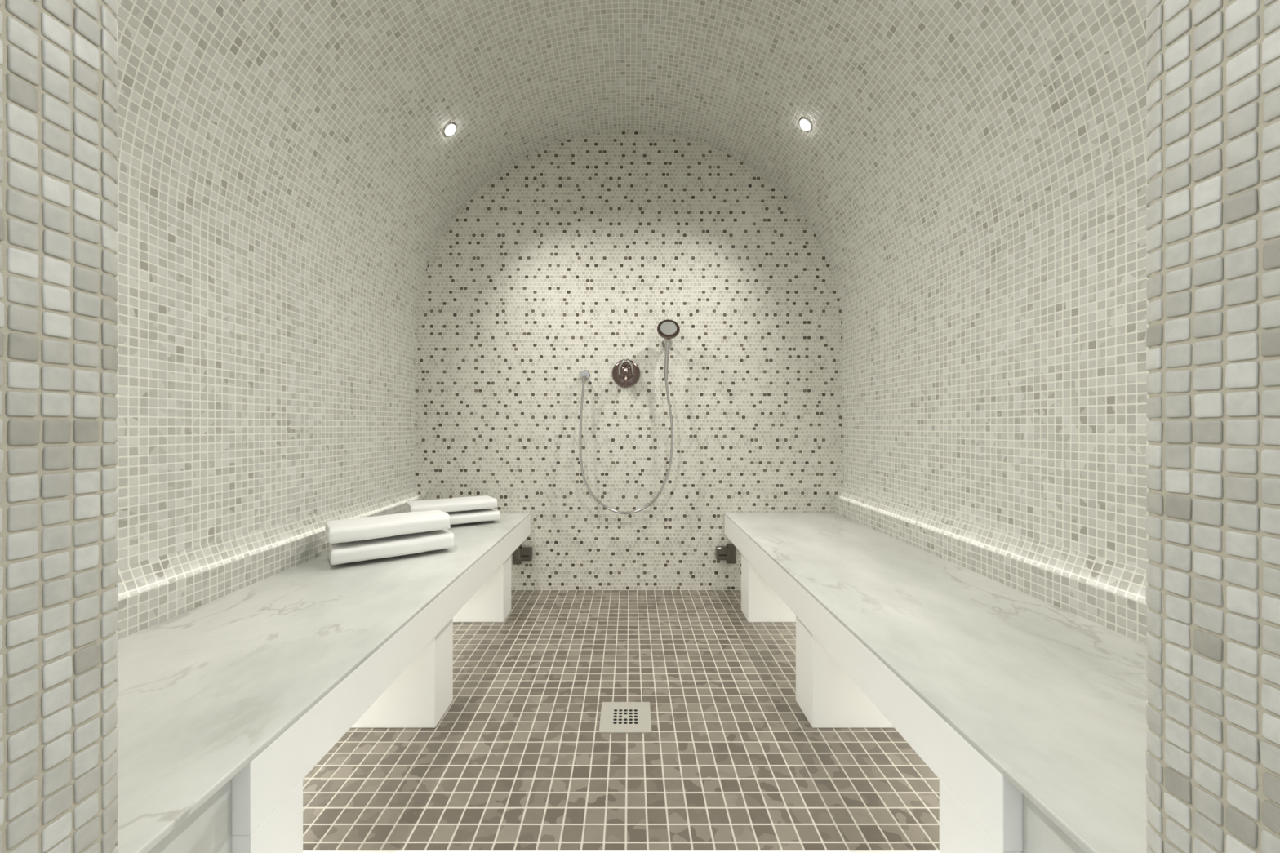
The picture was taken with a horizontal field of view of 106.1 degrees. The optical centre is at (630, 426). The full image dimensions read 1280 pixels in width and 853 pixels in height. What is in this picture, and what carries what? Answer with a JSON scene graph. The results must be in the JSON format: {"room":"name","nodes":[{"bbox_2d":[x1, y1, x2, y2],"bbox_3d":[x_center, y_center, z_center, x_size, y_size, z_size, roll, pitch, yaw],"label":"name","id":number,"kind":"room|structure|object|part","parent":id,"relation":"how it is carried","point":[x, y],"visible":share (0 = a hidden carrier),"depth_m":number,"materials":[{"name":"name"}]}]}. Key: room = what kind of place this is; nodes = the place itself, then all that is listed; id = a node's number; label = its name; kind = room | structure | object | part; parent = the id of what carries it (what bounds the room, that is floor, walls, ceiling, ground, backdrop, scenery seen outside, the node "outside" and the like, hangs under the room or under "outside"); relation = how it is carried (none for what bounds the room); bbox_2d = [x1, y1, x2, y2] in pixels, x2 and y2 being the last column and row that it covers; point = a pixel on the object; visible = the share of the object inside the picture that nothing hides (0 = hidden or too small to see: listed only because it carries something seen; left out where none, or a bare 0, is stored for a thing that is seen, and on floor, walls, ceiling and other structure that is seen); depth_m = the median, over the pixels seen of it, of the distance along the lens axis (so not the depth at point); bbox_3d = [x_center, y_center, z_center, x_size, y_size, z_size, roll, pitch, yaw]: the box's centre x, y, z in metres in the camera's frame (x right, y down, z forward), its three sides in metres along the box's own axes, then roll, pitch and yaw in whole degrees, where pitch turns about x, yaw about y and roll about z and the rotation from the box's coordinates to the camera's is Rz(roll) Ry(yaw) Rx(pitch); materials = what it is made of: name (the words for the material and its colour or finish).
{"room":"spa","nodes":[
{"label":"spa","id":0,"kind":"room"},
{"bbox_2d":[115,203,415,567],"bbox_3d":[-1.250,0.202,1.663,0.001,1.495,2.275,0,0,0],"label":"wall","id":1,"kind":"structure","parent":0,"point":[251,396],"depth_m":1.53,"materials":[{"name":"white tile"}]},
{"bbox_2d":[115,485,423,639],"bbox_3d":[-1.225,0.422,1.663,0.050,0.155,2.275,0,0,0],"label":"tiled backsplash","id":2,"kind":"structure","parent":1,"relation":"attached to","point":[156,590],"depth_m":1.44,"materials":[{"name":"white tile"}]},
{"bbox_2d":[302,590,939,849],"bbox_3d":[-0.007,0.950,1.663,2.485,0.001,2.275,0,0,0],"label":"floor","id":3,"kind":"structure","parent":0,"point":[518,758],"depth_m":1.39,"materials":[{"name":"beige tile"}]},
{"bbox_2d":[116,512,530,852],"bbox_3d":[-0.912,0.725,1.665,0.669,0.450,2.268,0,0,0],"label":"bench","id":4,"kind":"object","parent":3,"relation":"on","point":[226,704],"visible":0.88,"depth_m":1.02,"materials":[{"name":"stone"}]},
{"bbox_3d":[-0.927,0.731,0.632,0.639,0.438,0.203,0,0,0],"label":"panel","id":5,"kind":"part","parent":4,"relation":"part of","materials":[{"name":"stone"}]},
{"bbox_3d":[-0.913,0.788,0.794,0.668,0.325,0.118,0,0,0],"label":"leg","id":6,"kind":"part","parent":4,"relation":"part of","materials":[{"name":"white stone"}]},
{"bbox_2d":[324,510,453,564],"bbox_3d":[-0.923,0.425,1.870,0.441,0.147,0.212,0,0,-36],"label":"folded towels","id":7,"kind":"object","parent":4,"relation":"on","point":[366,538],"visible":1,"depth_m":1.79,"materials":[{"name":"white fabric"}]},
{"bbox_3d":[-0.930,0.755,1.593,0.633,0.390,0.154,0,0,0],"label":"leg","id":8,"kind":"part","parent":4,"relation":"part of","materials":[{"name":"white stone"}]},
{"bbox_2d":[405,495,500,524],"bbox_3d":[-0.901,0.436,2.463,0.440,0.124,0.214,0,0,-32],"label":"folded towels","id":9,"kind":"object","parent":4,"relation":"on","point":[460,510],"visible":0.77,"depth_m":2.41,"materials":[{"name":"white fabric"}]},
{"bbox_3d":[-0.930,0.755,2.413,0.633,0.390,0.155,0,0,0],"label":"leg","id":10,"kind":"part","parent":4,"relation":"part of","materials":[{"name":"white stone"}]},
{"bbox_2d":[599,702,652,733],"bbox_3d":[-0.015,0.947,1.572,0.164,0.005,0.164,0,0,0],"label":"floor drain","id":11,"kind":"object","parent":3,"relation":"on","point":[616,717],"visible":1,"depth_m":1.56,"materials":[{"name":"silver metal"}]},
{"bbox_3d":[-0.077,0.948,1.572,0.040,0.004,0.084,0,0,0],"label":"frame","id":12,"kind":"part","parent":11,"relation":"part of","materials":[{"name":"silver metal"}]},
{"bbox_3d":[-0.015,0.948,1.634,0.164,0.004,0.040,0,0,0],"label":"frame","id":13,"kind":"part","parent":11,"relation":"part of","materials":[{"name":"silver metal"}]},
{"bbox_3d":[-0.015,0.948,1.510,0.164,0.004,0.040,0,0,0],"label":"frame","id":14,"kind":"part","parent":11,"relation":"part of","materials":[{"name":"silver metal"}]},
{"bbox_3d":[0.047,0.948,1.572,0.040,0.004,0.084,0,0,0],"label":"frame","id":15,"kind":"part","parent":11,"relation":"part of","materials":[{"name":"silver metal"}]},
{"bbox_2d":[724,512,1147,852],"bbox_3d":[0.889,0.725,1.665,0.686,0.450,2.268,0,0,0],"label":"bench","id":16,"kind":"object","parent":3,"relation":"on","point":[1028,712],"visible":0.89,"depth_m":1.01,"materials":[{"name":"stone"}]},
{"bbox_3d":[0.902,0.755,2.413,0.659,0.390,0.155,0,0,0],"label":"leg","id":17,"kind":"part","parent":16,"relation":"part of","materials":[{"name":"white stone"}]},
{"bbox_3d":[0.902,0.755,1.593,0.659,0.390,0.154,0,0,0],"label":"leg","id":18,"kind":"part","parent":16,"relation":"part of","materials":[{"name":"white stone"}]},
{"bbox_3d":[0.889,0.788,0.780,0.685,0.325,0.146,0,0,0],"label":"leg","id":19,"kind":"part","parent":16,"relation":"part of","materials":[{"name":"white stone"}]},
{"bbox_3d":[0.904,0.731,0.619,0.656,0.438,0.175,0,0,0],"label":"panel","id":20,"kind":"part","parent":16,"relation":"part of","materials":[{"name":"stone"}]},
{"bbox_2d":[302,849,939,852],"bbox_3d":[0.000,0.947,0.968,1.900,0.006,0.214,0,0,0],"label":"sill","id":21,"kind":"structure","parent":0,"point":[304,851],"depth_m":1.07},
{"bbox_2d":[415,131,842,590],"bbox_3d":[-0.007,-0.383,2.800,2.485,2.665,0.001,0,0,0],"label":"wall","id":22,"kind":"structure","parent":0,"point":[570,260],"depth_m":2.80,"materials":[{"name":"tile"}]},
{"bbox_2d":[512,544,533,564],"bbox_3d":[-0.624,0.742,2.776,0.117,0.115,0.047,0,0,0],"label":"outlet","id":23,"kind":"object","parent":22,"relation":"attached to","point":[521,553],"visible":0.92,"depth_m":2.77,"materials":[{"name":"grey metal"}]},
{"bbox_2d":[612,359,639,388],"bbox_3d":[-0.024,-0.302,2.743,0.164,0.175,0.114,0,0,0],"label":"shower mixer","id":24,"kind":"object","parent":22,"relation":"attached to","point":[625,373],"visible":1,"depth_m":2.79,"materials":[{"name":"silver metal"}]},
{"bbox_3d":[-0.024,-0.336,2.732,0.086,0.083,0.051,0,0,0],"label":"lever","id":25,"kind":"part","parent":24,"relation":"part of","materials":[{"name":"silver metal"}]},
{"bbox_3d":[-0.024,-0.280,2.717,0.026,0.131,0.062,0,0,0],"label":"handle","id":26,"kind":"part","parent":24,"relation":"part of","materials":[{"name":"silver metal"}]},
{"bbox_2d":[578,319,679,514],"bbox_3d":[-0.010,-0.052,2.728,0.574,1.101,0.144,0,0,0],"label":"shower","id":27,"kind":"object","parent":22,"relation":"attached to","point":[668,330],"visible":1,"depth_m":2.72,"materials":[{"name":"silver metal"}]},
{"bbox_2d":[581,371,586,376],"bbox_3d":[-0.265,-0.299,2.768,0.028,0.028,0.048,0,0,0],"label":"outlet","id":28,"kind":"object","parent":27,"relation":"attached to","point":[583,373],"depth_m":2.74,"materials":[{"name":"silver metal"}]},
{"bbox_2d":[578,369,590,380],"bbox_3d":[-0.265,-0.299,2.796,0.062,0.062,0.009,0,0,0],"label":"outlet plate","id":29,"kind":"object","parent":27,"relation":"attached to","point":[586,371],"depth_m":2.79,"materials":[{"name":"silver metal"}]},
{"bbox_3d":[0.213,-0.483,2.795,0.062,0.062,0.010,0,0,0],"label":"bracket plate","id":30,"kind":"part","parent":27,"relation":"part of","materials":[{"name":"silver metal"}]},
{"bbox_3d":[0.211,-0.412,2.717,0.030,0.295,0.063,0,0,-9],"label":"shower handle","id":31,"kind":"part","parent":27,"relation":"part of","materials":[{"name":"silver metal"}]},
{"bbox_2d":[715,543,735,564],"bbox_3d":[0.553,0.737,2.776,0.117,0.115,0.047,0,0,0],"label":"outlet","id":32,"kind":"object","parent":22,"relation":"attached to","point":[727,553],"visible":0.91,"depth_m":2.77,"materials":[{"name":"grey metal"}]},
{"bbox_2d":[116,0,1147,333],"bbox_3d":[-0.007,-1.130,1.663,2.485,1.170,2.275,0,0,0],"label":"ceiling","id":33,"kind":"structure","parent":0,"point":[948,142],"depth_m":1.80,"materials":[{"name":"white tile"}]},
{"bbox_2d":[443,122,456,136],"bbox_3d":[-0.852,-1.404,2.275,0.059,0.053,0.076,0,0,0],"label":"recessed light","id":34,"kind":"object","parent":33,"relation":"in","point":[450,129],"visible":1,"depth_m":2.26,"materials":[{"name":"silver metal"}]},
{"bbox_2d":[799,117,812,132],"bbox_3d":[0.823,-1.416,2.257,0.060,0.052,0.076,0,0,0],"label":"recessed light","id":35,"kind":"object","parent":33,"relation":"in","point":[805,124],"visible":1,"depth_m":2.24,"materials":[{"name":"silver metal"}]},
{"bbox_2d":[0,0,1279,852],"bbox_3d":[0.000,-0.125,0.362,3.200,2.150,0.325,0,0,0],"label":"wall","id":36,"kind":"structure","parent":0,"point":[1260,243],"depth_m":0.45,"materials":[{"name":"beige tile"}]},
{"bbox_2d":[0,0,118,852],"bbox_3d":[-0.582,-0.121,0.372,0.083,2.139,0.310,0,0,0],"label":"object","id":37,"kind":"structure","parent":36,"relation":"attached to","point":[20,375],"depth_m":0.46,"materials":[{"name":"tile"}]},
{"bbox_2d":[1145,0,1279,852],"bbox_3d":[0.586,-0.121,0.372,0.083,2.140,0.310,0,0,0],"label":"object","id":38,"kind":"structure","parent":36,"relation":"attached to","point":[1245,262],"depth_m":0.45,"materials":[{"name":"tile"}]},
{"bbox_2d":[842,199,1148,570],"bbox_3d":[1.235,0.202,1.663,0.001,1.495,2.275,0,0,0],"label":"wall","id":39,"kind":"structure","parent":0,"point":[1011,396],"depth_m":1.51,"materials":[{"name":"white tile"}]},
{"bbox_2d":[834,485,1148,644],"bbox_3d":[1.210,0.422,1.663,0.050,0.155,2.275,0,0,0],"label":"tiled backsplash","id":40,"kind":"structure","parent":39,"relation":"attached to","point":[1109,594],"depth_m":1.47,"materials":[{"name":"white tile"}]}
]}

